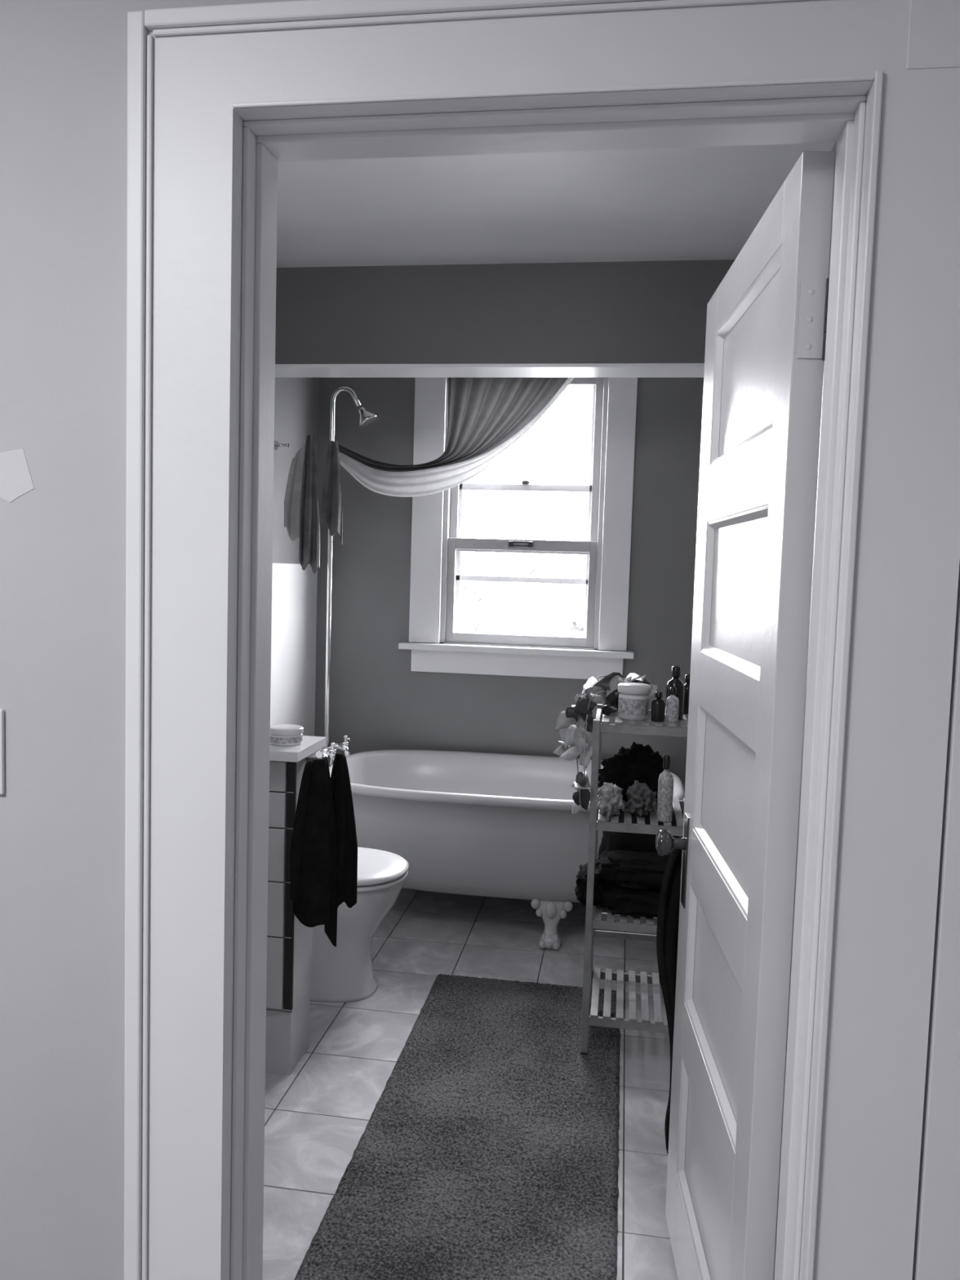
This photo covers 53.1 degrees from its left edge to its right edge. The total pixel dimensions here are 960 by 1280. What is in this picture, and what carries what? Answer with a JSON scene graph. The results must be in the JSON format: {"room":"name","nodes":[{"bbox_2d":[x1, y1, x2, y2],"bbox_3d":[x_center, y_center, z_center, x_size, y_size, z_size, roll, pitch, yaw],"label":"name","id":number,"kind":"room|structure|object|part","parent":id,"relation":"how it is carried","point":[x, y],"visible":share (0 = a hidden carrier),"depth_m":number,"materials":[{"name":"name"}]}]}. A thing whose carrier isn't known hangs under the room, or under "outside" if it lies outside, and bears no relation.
{"room":"hallway","nodes":[
{"label":"hallway","id":0,"kind":"room"},
{"bbox_2d":[0,0,300,1279],"bbox_3d":[-0.108,0.089,1.330,4.000,2.460,0.141,2,4,9],"label":"wall","id":1,"kind":"structure","parent":0,"point":[64,63],"depth_m":1.32,"materials":[{"name":"paint"}]},
{"bbox_2d":[0,709,4,794],"bbox_3d":[-0.703,0.156,1.348,0.073,0.120,0.015,2,4,9],"label":"light switch","id":2,"kind":"object","parent":1,"relation":"attached to","point":[2,711],"visible":1,"depth_m":1.34,"materials":[{"name":"white plastic"}]},
{"bbox_2d":[146,108,239,1279],"bbox_3d":[-0.402,0.317,1.310,0.123,1.992,0.020,2,4,9],"label":"trim casing","id":3,"kind":"structure","parent":1,"relation":"attached to","point":[195,198],"depth_m":1.28,"materials":[{"name":"white wood"}]},
{"bbox_2d":[124,0,796,1279],"bbox_3d":[0.440,0.291,1.173,1.855,2.113,0.032,2,4,9],"label":"trim backband","id":4,"kind":"structure","parent":1,"relation":"attached to","point":[300,14],"depth_m":1.25,"materials":[{"name":"white wood"}]},
{"bbox_2d":[226,89,869,1279],"bbox_3d":[0.054,0.320,1.322,0.809,2.012,0.140,2,4,9],"label":"trim","id":5,"kind":"structure","parent":1,"relation":"attached to","point":[840,117],"depth_m":1.26,"materials":[{"name":"white wood"}]},
{"bbox_2d":[665,151,835,1279],"bbox_3d":[0.434,0.313,1.679,0.042,1.955,0.720,2,4,3],"label":"slab","id":6,"kind":"object","parent":1,"relation":"attached to","point":[762,408],"visible":0.99,"depth_m":1.50,"materials":[{"name":"paint"}]},
{"bbox_2d":[656,836,682,1153],"bbox_3d":[0.458,0.783,2.141,0.154,0.734,0.075,1,4,-12],"label":"towel","id":7,"kind":"object","parent":6,"relation":"hanging from","point":[668,918],"visible":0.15,"depth_m":2.11,"materials":[{"name":"black fabric"}]},
{"bbox_2d":[655,813,688,908],"bbox_3d":[0.448,0.459,1.995,0.166,0.190,0.056,2,4,3],"label":"handle","id":8,"kind":"object","parent":6,"relation":"attached to","point":[665,842],"visible":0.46,"depth_m":1.98,"materials":[{"name":"grey metal"}]},
{"bbox_2d":[796,277,829,360],"bbox_3d":[0.419,0.332,1.316,0.044,1.614,0.012,2,4,3],"label":"hinges","id":9,"kind":"object","parent":6,"relation":"attached to","point":[813,298],"visible":0.73,"depth_m":1.26,"materials":[{"name":"paint"}]},
{"bbox_2d":[801,77,959,1279],"bbox_3d":[0.486,0.353,1.177,0.127,1.992,0.020,2,4,9],"label":"trim casing","id":10,"kind":"structure","parent":1,"relation":"attached to","point":[907,561],"depth_m":1.15,"materials":[{"name":"white wood"}]},
{"bbox_2d":[272,377,319,564],"bbox_3d":[-1.040,-0.068,3.100,0.100,2.460,3.090,2,4,9],"label":"wall","id":11,"kind":"structure","parent":0,"point":[296,399],"depth_m":4.08,"materials":[{"name":"grey paint"}]},
{"bbox_2d":[274,440,288,449],"bbox_3d":[-0.808,-0.794,3.922,0.056,0.039,0.040,2,4,9],"label":"towel hook","id":12,"kind":"object","parent":11,"relation":"attached to","point":[277,445],"visible":0.96,"depth_m":3.92,"materials":[{"name":"silver metal"}]},
{"bbox_2d":[284,446,319,567],"bbox_3d":[-0.726,-0.542,3.927,0.149,0.487,0.042,0,4,-21],"label":"towel","id":13,"kind":"object","parent":12,"relation":"hanging from","point":[294,486],"visible":0.55,"depth_m":3.91,"materials":[{"name":"grey fabric"}]},
{"bbox_2d":[298,435,318,573],"bbox_3d":[-0.682,-0.541,3.849,0.073,0.548,0.042,2,4,9],"label":"towel","id":14,"kind":"object","parent":12,"relation":"hanging from","point":[308,512],"visible":1,"depth_m":3.85,"materials":[{"name":"grey fabric"}]},
{"bbox_2d":[321,440,342,545],"bbox_3d":[-0.599,-0.598,3.909,0.080,0.419,0.035,2,4,9],"label":"washcloth","id":15,"kind":"object","parent":12,"relation":"hanging from","point":[332,504],"visible":1,"depth_m":3.90,"materials":[{"name":"grey fabric"}]},
{"bbox_2d":[270,563,317,736],"bbox_3d":[-0.911,0.411,3.727,0.008,1.420,1.680,2,4,9],"label":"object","id":16,"kind":"structure","parent":11,"relation":"attached to","point":[294,588],"depth_m":4.22,"materials":[{"name":"paint"}]},
{"bbox_2d":[275,259,734,364],"bbox_3d":[0.051,-1.122,3.377,1.890,0.335,0.170,2,4,9],"label":"wall header","id":17,"kind":"structure","parent":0,"point":[622,312],"depth_m":3.29,"materials":[{"name":"grey paint"}]},
{"bbox_2d":[275,363,704,377],"bbox_3d":[0.046,-0.949,3.390,1.890,0.012,0.180,2,4,9],"label":"rail","id":18,"kind":"object","parent":17,"relation":"attached to","point":[482,370],"visible":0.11,"depth_m":3.37,"materials":[{"name":"paint"}]},
{"bbox_2d":[314,377,703,815],"bbox_3d":[0.170,-0.131,4.437,1.890,2.460,0.120,2,4,9],"label":"wall","id":19,"kind":"structure","parent":0,"point":[376,700],"depth_m":4.42,"materials":[{"name":"grey paint"}]},
{"bbox_2d":[337,377,574,497],"bbox_3d":[0.012,-0.948,4.225,1.256,0.685,0.348,1,4,-8],"label":"window curtain","id":20,"kind":"object","parent":19,"relation":"hanging from","point":[487,415],"visible":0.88,"depth_m":4.16,"materials":[{"name":"fabric"}]},
{"bbox_2d":[398,377,637,679],"bbox_3d":[0.178,-0.583,4.318,1.065,1.500,0.090,2,4,9],"label":"window frame","id":21,"kind":"structure","parent":19,"relation":"attached to","point":[430,393],"depth_m":4.34,"materials":[{"name":"paint"}]},
{"bbox_2d":[440,377,608,649],"bbox_3d":[0.201,-0.588,4.394,0.727,1.280,0.132,2,4,9],"label":"window","id":22,"kind":"structure","parent":19,"relation":"in","point":[453,543],"depth_m":4.38,"materials":[{"name":"paint"}]},
{"bbox_3d":[0.194,-0.576,4.376,0.110,0.309,0.092,2,4,9],"label":"sash latch","id":23,"kind":"part","parent":22,"relation":"part of","materials":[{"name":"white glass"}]},
{"bbox_2d":[262,888,782,1279],"bbox_3d":[-0.133,1.370,1.509,4.000,0.120,6.150,2,4,9],"label":"floor","id":24,"kind":"structure","parent":0,"point":[317,1115],"depth_m":2.77,"materials":[{"name":"tile"}]},
{"bbox_2d":[265,735,325,1075],"bbox_3d":[-0.773,0.737,2.747,0.597,0.922,0.245,2,4,9],"label":"base cabinet","id":25,"kind":"object","parent":24,"relation":"on","point":[289,941],"visible":0.29,"depth_m":2.65,"materials":[{"name":"paint"}]},
{"bbox_2d":[270,724,303,746],"bbox_3d":[-0.537,0.264,2.666,0.094,0.047,0.094,2,4,9],"label":"jar","id":26,"kind":"object","parent":25,"relation":"on","point":[282,735],"visible":0.95,"depth_m":2.63,"materials":[{"name":"white plastic"}]},
{"bbox_2d":[290,752,357,946],"bbox_3d":[-0.454,0.602,2.697,0.088,0.568,0.242,5,6,40],"label":"hanging towel","id":27,"kind":"object","parent":25,"relation":"hanging from","point":[324,845],"visible":1,"depth_m":2.67,"materials":[{"name":"black fabric"}]},
{"bbox_2d":[315,386,377,765],"bbox_3d":[-0.554,0.030,4.011,0.211,2.139,0.261,2,4,9],"label":"shower riser","id":28,"kind":"object","parent":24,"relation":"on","point":[366,418],"visible":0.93,"depth_m":3.99,"materials":[{"name":"silver metal"}]},
{"bbox_2d":[315,734,351,765],"bbox_3d":[-0.616,0.753,4.070,0.130,0.685,0.261,2,4,9],"label":"faucet","id":29,"kind":"object","parent":28,"relation":"on","point":[330,749],"depth_m":4.03,"materials":[{"name":"silver metal"}]},
{"bbox_2d":[309,847,408,1002],"bbox_3d":[-0.613,0.779,3.240,0.748,0.775,0.460,2,4,9],"label":"toilet","id":30,"kind":"object","parent":24,"relation":"on","point":[341,973],"visible":0.31,"depth_m":3.14,"materials":[{"name":"ceramic"}]},
{"bbox_3d":[-0.499,0.760,3.221,0.520,0.045,0.384,2,4,9],"label":"seat and lid","id":31,"kind":"part","parent":30,"relation":"part of","materials":[{"name":"white plastic"}]},
{"bbox_2d":[293,973,620,1279],"bbox_3d":[0.030,1.238,2.428,0.638,0.016,1.794,2,4,9],"label":"bath rug","id":32,"kind":"object","parent":24,"relation":"on","point":[488,1149],"visible":0.95,"depth_m":2.33,"materials":[{"name":"grey carpet"}]},
{"bbox_2d":[328,749,684,950],"bbox_3d":[0.085,0.839,3.969,1.462,0.590,0.859,2,4,9],"label":"clawfoot bathtub","id":33,"kind":"object","parent":24,"relation":"on","point":[500,825],"visible":0.56,"depth_m":3.65,"materials":[{"name":"ceramic"}]},
{"bbox_2d":[580,703,688,1053],"bbox_3d":[0.517,0.723,2.927,0.368,1.000,0.350,2,4,9],"label":"shelf rack","id":34,"kind":"object","parent":24,"relation":"on","point":[594,914],"visible":0.36,"depth_m":2.79,"materials":[{"name":"grey wood"}]},
{"bbox_2d":[574,858,613,907],"bbox_3d":[0.351,0.735,2.939,0.118,0.109,0.221,2,4,9],"label":"folded towel","id":35,"kind":"object","parent":34,"relation":"on","point":[601,885],"visible":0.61,"depth_m":2.86,"materials":[{"name":"black fabric"}]},
{"bbox_2d":[553,671,657,814],"bbox_3d":[0.328,0.312,2.927,0.243,0.430,0.426,5,5,39],"label":"pothos","id":36,"kind":"object","parent":34,"relation":"on","point":[586,701],"visible":0.76,"depth_m":2.91,"materials":[{"name":"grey plant"}]},
{"bbox_2d":[601,688,618,710],"bbox_3d":[0.424,0.179,3.010,0.090,0.070,0.090,2,4,9],"label":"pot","id":37,"kind":"object","parent":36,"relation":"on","point":[606,700],"depth_m":2.98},
{"bbox_2d":[601,703,617,715],"bbox_3d":[0.387,0.208,2.870,0.030,0.030,0.054,4,5,30],"label":"case","id":38,"kind":"object","parent":34,"relation":"on","point":[608,709],"visible":1,"depth_m":2.85,"materials":[{"name":"black"}]},
{"bbox_2d":[596,782,623,817],"bbox_3d":[0.384,0.465,2.832,0.082,0.090,0.153,2,4,9],"label":"coral","id":39,"kind":"object","parent":34,"relation":"on","point":[610,796],"visible":1,"depth_m":2.79},
{"bbox_2d":[600,882,660,917],"bbox_3d":[0.510,0.761,2.867,0.303,0.078,0.224,2,4,9],"label":"folded towel","id":40,"kind":"object","parent":34,"relation":"on","point":[632,902],"visible":0.38,"depth_m":2.79,"materials":[{"name":"black fabric"}]},
{"bbox_2d":[597,849,671,888],"bbox_3d":[0.500,0.676,2.857,0.305,0.072,0.232,2,4,9],"label":"folded towel","id":41,"kind":"object","parent":40,"relation":"on","point":[636,869],"visible":0.6,"depth_m":2.80,"materials":[{"name":"black fabric"}]},
{"bbox_2d":[597,741,670,802],"bbox_3d":[0.482,0.408,2.997,0.238,0.181,0.120,2,4,9],"label":"pouch","id":42,"kind":"object","parent":34,"relation":"on","point":[639,762],"visible":0.59,"depth_m":2.96,"materials":[{"name":"black fabric"}]},
{"bbox_2d":[617,682,651,720],"bbox_3d":[0.450,0.180,2.813,0.096,0.100,0.096,2,4,9],"label":"jar","id":43,"kind":"object","parent":34,"relation":"on","point":[633,697],"visible":1,"depth_m":2.78,"materials":[{"name":"white plastic"}]},
{"bbox_2d":[598,806,683,858],"bbox_3d":[0.532,0.654,3.051,0.309,0.259,0.063,2,4,9],"label":"bag","id":44,"kind":"object","parent":34,"relation":"on","point":[611,841],"visible":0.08,"depth_m":3.03,"materials":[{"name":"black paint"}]},
{"bbox_2d":[624,780,657,816],"bbox_3d":[0.476,0.464,2.848,0.096,0.092,0.182,2,4,9],"label":"coral","id":45,"kind":"object","parent":34,"relation":"on","point":[641,799],"visible":1,"depth_m":2.81},
{"bbox_2d":[650,691,665,722],"bbox_3d":[0.514,0.192,2.774,0.040,0.085,0.040,2,4,9],"label":"dropper bottle","id":46,"kind":"object","parent":34,"relation":"on","point":[658,705],"visible":1,"depth_m":2.76,"materials":[{"name":"black glass"}]},
{"bbox_2d":[656,755,673,822],"bbox_3d":[0.534,0.426,2.767,0.044,0.190,0.044,2,4,9],"label":"bottle","id":47,"kind":"object","parent":34,"relation":"on","point":[665,781],"visible":1,"depth_m":2.75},
{"bbox_2d":[665,687,679,723],"bbox_3d":[0.554,0.186,2.767,0.036,0.100,0.036,2,4,9],"label":"lotion bottle","id":48,"kind":"object","parent":34,"relation":"on","point":[672,701],"visible":1,"depth_m":2.75,"materials":[{"name":"grey plastic"}]},
{"bbox_2d":[665,666,684,719],"bbox_3d":[0.575,0.154,2.833,0.052,0.155,0.052,2,4,9],"label":"bottle","id":49,"kind":"object","parent":34,"relation":"on","point":[676,682],"visible":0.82,"depth_m":2.82,"materials":[{"name":"black glass"}]},
{"bbox_2d":[683,674,689,714],"bbox_3d":[0.637,0.166,2.946,0.044,0.120,0.044,2,4,9],"label":"bottle","id":50,"kind":"object","parent":34,"relation":"on","point":[686,690],"visible":0.44,"depth_m":2.93,"materials":[{"name":"black glass"}]},
{"bbox_2d":[147,0,959,115],"bbox_3d":[0.478,-0.693,1.106,1.840,0.103,0.020,2,4,9],"label":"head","id":51,"kind":"object","parent":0,"point":[798,38],"depth_m":1.16},
{"bbox_2d":[276,142,835,267],"bbox_3d":[-0.057,-1.192,1.321,4.000,0.100,6.150,2,4,9],"label":"ceiling","id":52,"kind":"structure","parent":0,"point":[690,203],"depth_m":2.75,"materials":[{"name":"paint"}]},
{"bbox_2d":[231,70,883,1279],"bbox_3d":[0.044,0.332,1.229,0.783,2.001,0.007,2,4,9],"label":"bead","id":53,"kind":"object","parent":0,"point":[877,77],"depth_m":1.15},
{"bbox_2d":[781,142,836,1133],"bbox_3d":[0.926,0.012,2.805,0.100,2.460,3.090,2,4,9],"label":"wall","id":54,"kind":"structure","parent":0,"point":[834,148],"depth_m":2.37,"materials":[{"name":"grey paint"}]},
{"bbox_2d":[906,0,959,1279],"bbox_3d":[0.908,0.326,1.109,0.908,2.082,0.023,2,4,9],"label":"wall","id":55,"kind":"structure","parent":0,"point":[934,32],"depth_m":1.16,"materials":[{"name":"grey paint"}]},
{"label":"outside","id":56,"kind":"structure","parent":0,"visible":0},
{"bbox_2d":[458,610,584,637],"bbox_3d":[4.795,0.461,32.101,60.000,0.100,55.300,2,4,9],"label":"lawn","id":57,"kind":"structure","parent":56,"point":[530,618],"depth_m":50.14,"materials":[{"name":"white plant"}]},
{"bbox_2d":[458,553,586,637],"bbox_3d":[0.554,0.391,10.587,5.340,2.928,2.129,2,4,9],"label":"tree","id":58,"kind":"object","parent":57,"relation":"on","point":[477,627],"visible":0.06,"depth_m":10.39,"materials":[{"name":"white plant"}]}
]}

